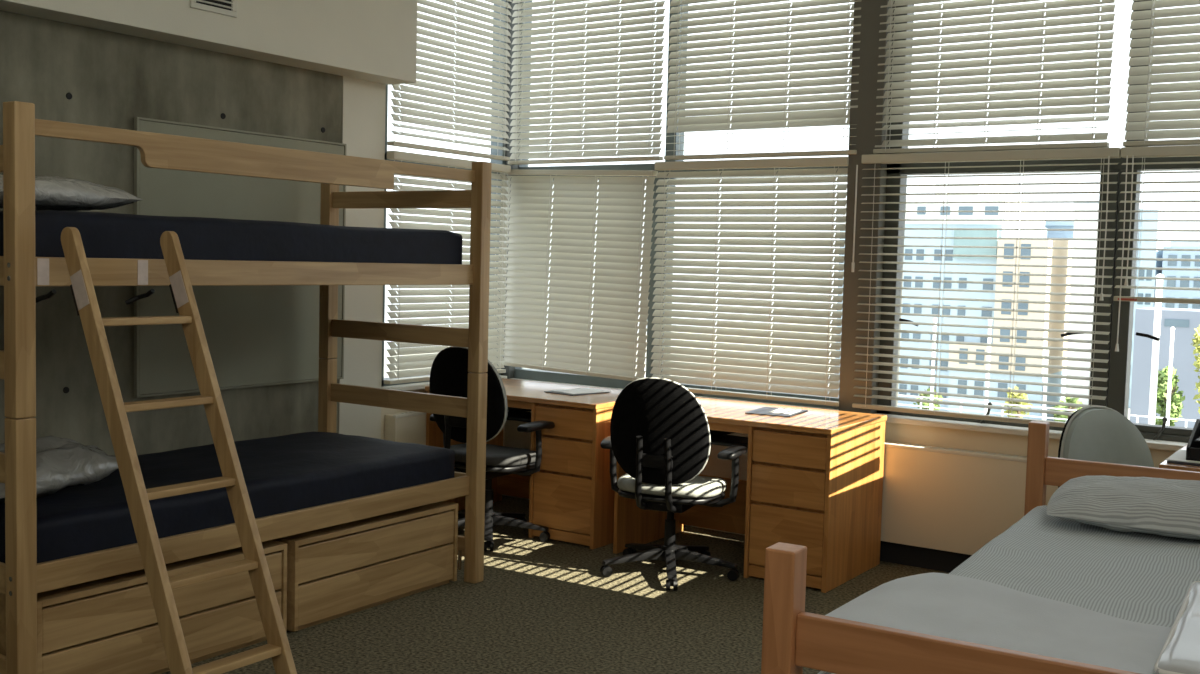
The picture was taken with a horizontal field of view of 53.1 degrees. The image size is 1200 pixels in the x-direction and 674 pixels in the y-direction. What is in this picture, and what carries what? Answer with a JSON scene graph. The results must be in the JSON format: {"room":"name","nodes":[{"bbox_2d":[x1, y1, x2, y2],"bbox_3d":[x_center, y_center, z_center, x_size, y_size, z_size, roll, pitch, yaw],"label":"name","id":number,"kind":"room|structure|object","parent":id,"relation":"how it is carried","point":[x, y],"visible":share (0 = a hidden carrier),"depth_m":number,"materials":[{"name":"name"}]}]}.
{"room":"dormitory room","nodes":[
{"label":"dormitory room","id":0,"kind":"room"},
{"bbox_2d":[0,10,342,455],"bbox_3d":[-3.167,-1.078,3.847,0.250,4.500,6.130,4,4,34],"label":"wall","id":1,"kind":"structure","parent":0,"point":[112,79],"depth_m":5.27,"materials":[{"name":"grey concrete"}]},
{"bbox_2d":[63,387,68,392],"bbox_3d":[-2.266,0.225,5.101,0.008,0.032,0.031,4,4,34],"label":"tie hole","id":2,"kind":"object","parent":1,"relation":"attached to","point":[65,389],"visible":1,"depth_m":5.10,"materials":[{"name":"black"}]},
{"bbox_2d":[66,93,71,98],"bbox_3d":[-2.225,-1.010,5.036,0.008,0.032,0.031,4,4,34],"label":"tie hole","id":3,"kind":"object","parent":1,"relation":"attached to","point":[68,95],"visible":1,"depth_m":5.03,"materials":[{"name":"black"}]},
{"bbox_2d":[134,117,346,397],"bbox_3d":[-1.708,-0.373,5.845,0.024,1.241,1.256,4,4,34],"label":"pinboard","id":4,"kind":"object","parent":1,"relation":"attached to","point":[260,335],"visible":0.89,"depth_m":5.77,"materials":[{"name":"grey fabric"}]},
{"bbox_2d":[0,0,416,84],"bbox_3d":[-2.853,-2.284,3.788,0.200,2.070,6.475,4,4,34],"label":"soffit","id":5,"kind":"structure","parent":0,"point":[368,40],"depth_m":5.72,"materials":[{"name":"paint"}]},
{"bbox_2d":[190,0,236,17],"bbox_3d":[-1.721,-1.573,5.359,0.014,0.250,0.250,4,4,34],"label":"air vent","id":6,"kind":"object","parent":5,"relation":"attached to","point":[224,7],"visible":1,"depth_m":5.38,"materials":[{"name":"metal"}]},
{"bbox_2d":[339,76,426,439],"bbox_3d":[-1.004,-1.227,7.059,0.254,4.500,1.620,4,4,34],"label":"wall","id":7,"kind":"structure","parent":0,"point":[363,107],"depth_m":6.50,"materials":[{"name":"beige paint"}]},
{"bbox_2d":[381,375,506,390],"bbox_3d":[-0.913,0.273,7.109,0.100,0.025,1.050,4,4,34],"label":"windowsill","id":8,"kind":"structure","parent":7,"relation":"in","point":[413,386],"depth_m":6.80,"materials":[{"name":"white paint"}]},
{"bbox_2d":[381,0,508,386],"bbox_3d":[-0.916,-1.268,7.109,0.100,3.140,1.175,4,4,34],"label":"window","id":9,"kind":"structure","parent":7,"relation":"in","point":[493,151],"depth_m":7.47,"materials":[{"name":"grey metal"}]},
{"bbox_2d":[384,151,510,383],"bbox_3d":[-0.877,-0.399,7.048,0.058,1.285,1.030,4,4,34],"label":"blind","id":10,"kind":"object","parent":9,"relation":"attached to","point":[442,307],"visible":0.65,"depth_m":6.96,"materials":[{"name":"beige plastic"}]},
{"bbox_2d":[387,0,511,160],"bbox_3d":[-0.838,-1.908,6.951,0.058,1.680,1.030,4,4,34],"label":"blind","id":11,"kind":"object","parent":9,"relation":"attached to","point":[404,88],"visible":0.83,"depth_m":7.01,"materials":[{"name":"beige plastic"}]},
{"bbox_2d":[161,495,948,673],"bbox_3d":[-0.590,1.352,3.083,5.750,0.120,7.950,4,4,34],"label":"floor","id":12,"kind":"structure","parent":0,"point":[538,607],"depth_m":5.02,"materials":[{"name":"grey carpet"}]},
{"bbox_2d":[0,540,286,673],"bbox_3d":[-1.836,0.985,4.476,0.794,0.372,1.030,4,4,34],"label":"chest","id":13,"kind":"object","parent":12,"relation":"on","point":[108,625],"visible":0.53,"depth_m":4.15,"materials":[{"name":"brown wood"}]},
{"bbox_2d":[36,227,296,673],"bbox_3d":[-1.342,0.449,3.731,0.893,1.560,0.406,4,4,34],"label":"ladder","id":14,"kind":"object","parent":12,"relation":"on","point":[161,586],"visible":0.99,"depth_m":3.67,"materials":[{"name":"brown wood"}]},
{"bbox_2d":[0,101,491,673],"bbox_3d":[-1.577,0.185,4.874,1.041,1.931,2.258,4,4,34],"label":"bunk bed","id":15,"kind":"object","parent":12,"relation":"on","point":[22,577],"visible":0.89,"depth_m":4.40,"materials":[{"name":"brown wood"}]},
{"bbox_2d":[0,432,454,562],"bbox_3d":[-1.603,0.610,4.887,0.906,0.196,2.070,4,4,34],"label":"mattress","id":16,"kind":"object","parent":15,"relation":"on","point":[291,472],"visible":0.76,"depth_m":4.71,"materials":[{"name":"fabric"}]},
{"bbox_2d":[0,436,118,502],"bbox_3d":[-2.028,0.459,4.256,0.440,0.189,0.558,4,4,31],"label":"pillow","id":17,"kind":"object","parent":16,"relation":"on","point":[61,463],"visible":0.67,"depth_m":4.22,"materials":[{"name":"grey fabric"}]},
{"bbox_2d":[0,210,461,263],"bbox_3d":[-1.567,-0.360,4.842,0.906,0.217,2.080,4,4,34],"label":"mattress","id":18,"kind":"object","parent":15,"relation":"on","point":[103,235],"visible":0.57,"depth_m":4.40,"materials":[{"name":"fabric"}]},
{"bbox_2d":[0,174,142,210],"bbox_3d":[-1.937,-0.493,4.114,0.420,0.121,0.620,4,4,34],"label":"pillow","id":19,"kind":"object","parent":18,"relation":"on","point":[58,193],"visible":0.72,"depth_m":4.06,"materials":[{"name":"white fabric"}]},
{"bbox_2d":[273,501,457,631],"bbox_3d":[-1.255,0.945,5.340,0.794,0.372,0.973,4,4,34],"label":"chest","id":20,"kind":"object","parent":12,"relation":"on","point":[333,572],"visible":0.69,"depth_m":5.06,"materials":[{"name":"brown wood"}]},
{"bbox_2d":[384,411,504,445],"bbox_3d":[-0.901,0.719,7.104,0.088,0.616,0.980,4,4,34],"label":"heater","id":21,"kind":"object","parent":12,"relation":"on","point":[404,427],"visible":0.16,"depth_m":6.74,"materials":[{"name":"beige metal"}]},
{"bbox_2d":[429,346,554,551],"bbox_3d":[-0.580,0.557,6.449,0.703,1.039,0.645,4,4,32],"label":"office chair","id":22,"kind":"object","parent":12,"relation":"on","point":[449,372],"visible":0.57,"depth_m":6.23,"materials":[{"name":"black plastic"}]},
{"bbox_2d":[425,378,621,548],"bbox_3d":[-0.321,0.679,6.829,1.178,0.760,0.706,4,4,34],"label":"desk","id":23,"kind":"object","parent":12,"relation":"on","point":[571,494],"visible":0.55,"depth_m":6.35,"materials":[{"name":"brown wood"}]},
{"bbox_2d":[506,407,530,421],"bbox_3d":[-0.444,0.386,6.853,0.585,0.135,0.380,4,4,34],"label":"keyboard tray","id":24,"kind":"object","parent":23,"relation":"on","point":[516,414],"depth_m":6.73,"materials":[{"name":"black plastic"}]},
{"bbox_2d":[544,388,606,395],"bbox_3d":[-0.130,0.307,6.734,0.220,0.004,0.300,5,5,42],"label":"folder","id":25,"kind":"object","parent":23,"relation":"on","point":[555,392],"visible":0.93,"depth_m":6.65,"materials":[{"name":"black plastic"}]},
{"bbox_2d":[552,388,610,393],"bbox_3d":[-0.104,0.304,6.753,0.270,0.002,0.200,-2,5,-40],"label":"paper sheet","id":26,"kind":"object","parent":25,"relation":"on","point":[581,390],"visible":1,"depth_m":6.74,"materials":[{"name":"white paper"}]},
{"bbox_2d":[600,377,746,590],"bbox_3d":[0.347,0.658,5.791,0.703,0.969,0.660,3,4,22],"label":"office chair","id":27,"kind":"object","parent":12,"relation":"on","point":[660,437],"visible":1,"depth_m":5.56,"materials":[{"name":"black plastic"}]},
{"bbox_2d":[613,397,886,592],"bbox_3d":[0.752,0.753,6.111,1.178,0.760,0.706,4,4,34],"label":"desk","id":28,"kind":"object","parent":12,"relation":"on","point":[814,481],"visible":0.65,"depth_m":5.71,"materials":[{"name":"brown wood"}]},
{"bbox_2d":[710,430,747,448],"bbox_3d":[0.629,0.460,6.135,0.585,0.135,0.380,4,4,34],"label":"keyboard tray","id":29,"kind":"object","parent":28,"relation":"on","point":[722,438],"depth_m":5.99,"materials":[{"name":"black plastic"}]},
{"bbox_2d":[745,407,807,416],"bbox_3d":[0.891,0.375,6.051,0.230,0.008,0.310,3,4,26],"label":"folder","id":30,"kind":"object","parent":28,"relation":"on","point":[769,411],"visible":1,"depth_m":6.02,"materials":[{"name":"white paper"}]},
{"bbox_2d":[880,441,1057,572],"bbox_3d":[2.433,0.908,5.483,2.850,0.616,0.113,4,4,34],"label":"heater","id":31,"kind":"object","parent":12,"relation":"on","point":[941,506],"visible":0.36,"depth_m":5.92,"materials":[{"name":"beige metal"}]},
{"bbox_2d":[885,441,1025,457],"bbox_3d":[2.426,0.603,5.476,2.612,0.004,0.050,4,4,34],"label":"grille","id":32,"kind":"object","parent":31,"relation":"attached to","point":[944,448],"depth_m":5.92,"materials":[{"name":"metal"}]},
{"bbox_2d":[761,421,1199,673],"bbox_3d":[1.323,0.856,2.946,1.020,0.985,2.314,4,4,31],"label":"bed","id":33,"kind":"object","parent":12,"relation":"on","point":[793,638],"visible":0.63,"depth_m":2.16,"materials":[{"name":"brown wood"}]},
{"bbox_2d":[818,505,1199,673],"bbox_3d":[1.320,0.712,2.936,0.960,0.184,2.174,4,4,31],"label":"sheet","id":34,"kind":"object","parent":33,"relation":"on","point":[1144,578],"visible":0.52,"depth_m":3.17,"materials":[{"name":"grey fabric"}]},
{"bbox_2d":[825,572,1170,673],"bbox_3d":[0.929,0.662,2.428,1.100,0.084,0.892,4,4,31],"label":"blanket","id":35,"kind":"object","parent":34,"relation":"on","point":[967,609],"visible":0.69,"depth_m":2.61,"materials":[{"name":"grey fabric"}]},
{"bbox_2d":[1154,581,1199,673],"bbox_3d":[1.387,0.619,2.461,0.381,0.028,0.776,4,4,31],"label":"package","id":36,"kind":"object","parent":35,"relation":"on","point":[1180,653],"visible":1,"depth_m":2.39,"materials":[{"name":"grey plastic"}]},
{"bbox_2d":[1047,475,1199,539],"bbox_3d":[1.769,0.518,3.670,0.740,0.146,0.417,4,4,30],"label":"pillow","id":37,"kind":"object","parent":34,"relation":"on","point":[1148,505],"visible":1,"depth_m":3.62,"materials":[{"name":"grey fabric"}]},
{"bbox_2d":[1058,406,1153,487],"bbox_3d":[2.018,0.780,4.423,0.659,0.985,0.656,0,4,-26],"label":"office chair","id":38,"kind":"object","parent":12,"relation":"on","point":[1091,433],"visible":0.16,"depth_m":4.61,"materials":[{"name":"black plastic"}]},
{"bbox_2d":[1159,444,1199,471],"bbox_3d":[2.865,0.897,4.696,1.178,0.760,0.706,4,4,34],"label":"desk","id":39,"kind":"object","parent":12,"relation":"on","point":[1164,464],"visible":0.06,"depth_m":4.68,"materials":[{"name":"brown wood"}]},
{"bbox_2d":[1166,449,1199,465],"bbox_3d":[2.542,0.498,4.753,0.505,0.013,0.360,4,4,34],"label":"paper","id":40,"kind":"object","parent":39,"relation":"on","point":[1179,457],"visible":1,"depth_m":4.74,"materials":[{"name":"white paper"}]},
{"bbox_2d":[1186,419,1199,460],"bbox_3d":[2.607,0.424,4.731,0.500,0.140,0.300,4,4,34],"label":"tray","id":41,"kind":"object","parent":39,"relation":"on","point":[1193,446],"visible":1,"depth_m":4.78,"materials":[{"name":"black plastic"}]},
{"bbox_2d":[502,411,1176,534],"bbox_3d":[1.576,0.784,6.261,5.650,0.720,0.220,4,4,34],"label":"wall","id":42,"kind":"structure","parent":0,"point":[1010,444],"depth_m":6.06,"materials":[{"name":"beige paint"}]},
{"bbox_2d":[501,0,521,378],"bbox_3d":[-0.546,-1.304,7.510,0.065,3.180,0.055,4,4,34],"label":"column","id":43,"kind":"structure","parent":42,"relation":"on","point":[509,373],"depth_m":7.48,"materials":[{"name":"grey paint"}]},
{"bbox_2d":[514,0,847,408],"bbox_3d":[0.474,-1.221,6.921,2.440,3.140,0.100,4,4,34],"label":"window","id":44,"kind":"structure","parent":42,"relation":"in","point":[519,373],"depth_m":7.00,"materials":[{"name":"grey metal"}]},
{"bbox_2d":[496,169,657,380],"bbox_3d":[-0.174,-0.391,7.244,1.122,1.220,0.058,6,5,34],"label":"blind","id":45,"kind":"object","parent":44,"relation":"attached to","point":[613,350],"visible":0.85,"depth_m":7.21,"materials":[{"name":"beige plastic"}]},
{"bbox_2d":[508,0,665,164],"bbox_3d":[-0.084,-1.889,7.113,1.095,1.700,0.058,4,4,34],"label":"blind","id":46,"kind":"object","parent":44,"relation":"attached to","point":[596,148],"visible":1,"depth_m":7.12,"materials":[{"name":"beige plastic"}]},
{"bbox_2d":[650,157,857,405],"bbox_3d":[0.816,-0.315,6.568,1.233,1.300,0.080,4,4,34],"label":"blind","id":47,"kind":"object","parent":44,"relation":"attached to","point":[670,364],"visible":0.96,"depth_m":6.56,"materials":[{"name":"beige plastic"}]},
{"bbox_2d":[664,0,861,159],"bbox_3d":[0.874,-1.823,6.472,1.150,1.700,0.058,4,4,34],"label":"blind","id":48,"kind":"object","parent":44,"relation":"attached to","point":[834,115],"visible":1,"depth_m":6.49,"materials":[{"name":"beige plastic"}]},
{"bbox_2d":[511,378,1187,450],"bbox_3d":[1.549,0.422,6.138,5.200,0.027,0.125,4,4,34],"label":"window sill","id":49,"kind":"structure","parent":42,"relation":"in","point":[973,426],"depth_m":5.92,"materials":[{"name":"white paint"}]},
{"bbox_2d":[877,0,1199,442],"bbox_3d":[2.635,-1.069,5.447,2.800,3.145,0.146,4,4,34],"label":"window","id":50,"kind":"structure","parent":42,"relation":"in","point":[1118,366],"depth_m":5.65,"materials":[{"name":"grey metal"}]},
{"bbox_2d":[852,147,1120,427],"bbox_3d":[1.847,-0.249,5.875,1.235,1.305,0.077,4,4,34],"label":"blind","id":51,"kind":"object","parent":50,"relation":"attached to","point":[1114,152],"visible":0.94,"depth_m":5.84,"materials":[{"name":"beige plastic"}]},
{"bbox_2d":[873,0,1115,153],"bbox_3d":[1.895,-1.754,5.789,1.125,1.700,0.058,4,4,34],"label":"blind","id":52,"kind":"object","parent":50,"relation":"attached to","point":[1074,93],"visible":1,"depth_m":5.80,"materials":[{"name":"beige plastic"}]},
{"bbox_2d":[1113,145,1199,350],"bbox_3d":[3.015,-0.357,5.089,1.550,0.930,0.077,4,4,34],"label":"blind","id":53,"kind":"object","parent":50,"relation":"attached to","point":[1186,150],"visible":1,"depth_m":5.42,"materials":[{"name":"beige plastic"}]},
{"bbox_2d":[1123,0,1199,146],"bbox_3d":[3.058,-1.674,5.010,1.550,1.700,0.058,4,4,34],"label":"blind","id":54,"kind":"object","parent":50,"relation":"attached to","point":[1186,128],"visible":1,"depth_m":5.38,"materials":[{"name":"beige plastic"}]},
{"bbox_2d":[838,0,893,413],"bbox_3d":[1.430,-1.473,6.227,0.180,3.780,0.205,4,4,34],"label":"column","id":55,"kind":"structure","parent":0,"point":[864,116],"depth_m":6.19,"materials":[{"name":"grey paint"}]},
{"label":"outside","id":56,"kind":"structure","parent":0,"visible":0},
{"bbox_2d":[384,323,1129,419],"bbox_3d":[49.762,6.837,129.059,180.000,0.500,251.000,4,4,34],"label":"ground","id":57,"kind":"structure","parent":56,"point":[386,354],"depth_m":171.99,"materials":[{"name":"grey"}]},
{"bbox_2d":[929,318,936,409],"bbox_3d":[11.169,5.267,40.974,0.264,11.854,0.264,4,4,34],"label":"light pole","id":58,"kind":"object","parent":57,"relation":"on","point":[934,319],"visible":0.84,"depth_m":40.65,"materials":[{"name":"white metal"}]},
{"bbox_2d":[834,183,1046,410],"bbox_3d":[33.775,-3.941,119.110,15.700,21.450,16.500,4,4,34],"label":"apartment building","id":59,"kind":"structure","parent":57,"relation":"on","point":[938,189],"depth_m":111.26,"materials":[{"name":"white concrete"}]},
{"bbox_2d":[984,319,991,414],"bbox_3d":[12.697,5.321,39.949,0.264,11.954,0.264,4,4,34],"label":"light pole","id":60,"kind":"object","parent":57,"relation":"on","point":[989,320],"visible":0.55,"depth_m":39.62,"materials":[{"name":"white metal"}]},
{"bbox_2d":[948,237,1072,420],"bbox_3d":[38.205,-0.831,111.415,8.250,16.450,10.560,4,4,34],"label":"apartment building","id":61,"kind":"structure","parent":57,"relation":"on","point":[1023,243],"depth_m":106.63,"materials":[{"name":"beige concrete"}]},
{"bbox_2d":[1045,221,1073,240],"bbox_3d":[48.759,-3.058,130.963,8.500,18.950,12.600,4,4,34],"label":"apartment building","id":62,"kind":"structure","parent":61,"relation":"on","point":[1048,224],"depth_m":124.15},
{"bbox_2d":[1042,350,1048,419],"bbox_3d":[14.221,5.850,38.948,0.264,11.104,0.264,4,4,34],"label":"light pole","id":63,"kind":"object","parent":57,"relation":"on","point":[1046,351],"visible":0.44,"depth_m":38.63,"materials":[{"name":"white metal"}]},
{"bbox_2d":[1065,200,1098,421],"bbox_3d":[43.508,-2.062,106.923,2.200,19.750,6.200,4,4,34],"label":"tower building","id":64,"kind":"structure","parent":57,"relation":"on","point":[1078,206],"depth_m":104.34,"materials":[{"name":"white concrete"}]},
{"bbox_2d":[1128,209,1171,407],"bbox_3d":[56.159,-2.929,123.664,2.700,20.000,8.060,4,4,34],"label":"apartment building","id":65,"kind":"structure","parent":57,"relation":"on","point":[1145,215],"depth_m":119.95,"materials":[{"name":"white concrete"}]},
{"bbox_2d":[1148,274,1163,424],"bbox_3d":[16.907,4.821,37.094,0.456,13.530,0.456,4,4,34],"label":"light pole","id":66,"kind":"object","parent":57,"relation":"on","point":[1159,283],"visible":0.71,"depth_m":36.75,"materials":[{"name":"white metal"}]},
{"bbox_2d":[1130,307,1199,427],"bbox_3d":[48.582,3.154,98.290,8.200,10.700,7.060,4,4,34],"label":"building","id":67,"kind":"structure","parent":57,"relation":"on","point":[1185,322],"depth_m":96.15,"materials":[{"name":"grey concrete"}]},
{"bbox_2d":[1166,327,1174,425],"bbox_3d":[17.251,5.642,36.900,0.240,11.935,0.240,4,4,34],"label":"light pole","id":68,"kind":"object","parent":57,"relation":"on","point":[1172,329],"visible":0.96,"depth_m":36.58,"materials":[{"name":"white metal"}]},
{"bbox_2d":[1161,241,1199,308],"bbox_3d":[63.542,-1.079,121.197,11.300,17.000,12.060,4,4,34],"label":"office building","id":69,"kind":"structure","parent":57,"relation":"on","point":[1189,294],"depth_m":118.12,"materials":[{"name":"white concrete"}]},
{"bbox_3d":[14.464,7.272,40.358,28.000,8.100,7.500,4,4,34],"label":"terrace","id":70,"kind":"object","parent":57,"relation":"on","visible":0},
{"bbox_2d":[913,388,942,409],"bbox_3d":[12.085,2.364,44.409,0.976,1.094,1.130,-1,4,-34],"label":"shrub","id":71,"kind":"object","parent":70,"relation":"on","point":[928,389],"visible":0.38,"depth_m":44.17,"materials":[{"name":"green plant"}]},
{"bbox_2d":[1003,386,1032,417],"bbox_3d":[14.776,2.428,42.593,0.921,1.328,1.013,4,4,34],"label":"shrub","id":72,"kind":"object","parent":70,"relation":"on","point":[1015,395],"visible":0.5,"depth_m":42.52,"materials":[{"name":"green plant"}]},
{"bbox_2d":[898,394,1195,426],"bbox_3d":[14.846,2.865,35.977,16.000,1.270,0.050,4,4,34],"label":"terrace railing","id":73,"kind":"object","parent":70,"relation":"on","point":[920,397],"visible":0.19,"depth_m":37.42,"materials":[{"name":"white metal"}]},
{"bbox_2d":[1050,397,1081,421],"bbox_3d":[16.424,2.602,42.204,1.173,1.122,1.171,3,4,24],"label":"shrub","id":74,"kind":"object","parent":70,"relation":"on","point":[1068,399],"visible":0.46,"depth_m":42.08,"materials":[{"name":"green plant"}]},
{"bbox_2d":[1149,365,1184,425],"bbox_3d":[18.614,2.123,39.459,1.070,2.519,1.082,4,4,34],"label":"tree","id":75,"kind":"object","parent":70,"relation":"on","point":[1176,405],"visible":0.7,"depth_m":39.25,"materials":[{"name":"green plant"}]},
{"bbox_2d":[1191,325,1199,413],"bbox_3d":[20.500,1.332,39.251,2.233,4.211,2.648,4,4,34],"label":"tree","id":76,"kind":"object","parent":70,"relation":"on","point":[1196,341],"visible":1,"depth_m":39.33,"materials":[{"name":"green plant"}]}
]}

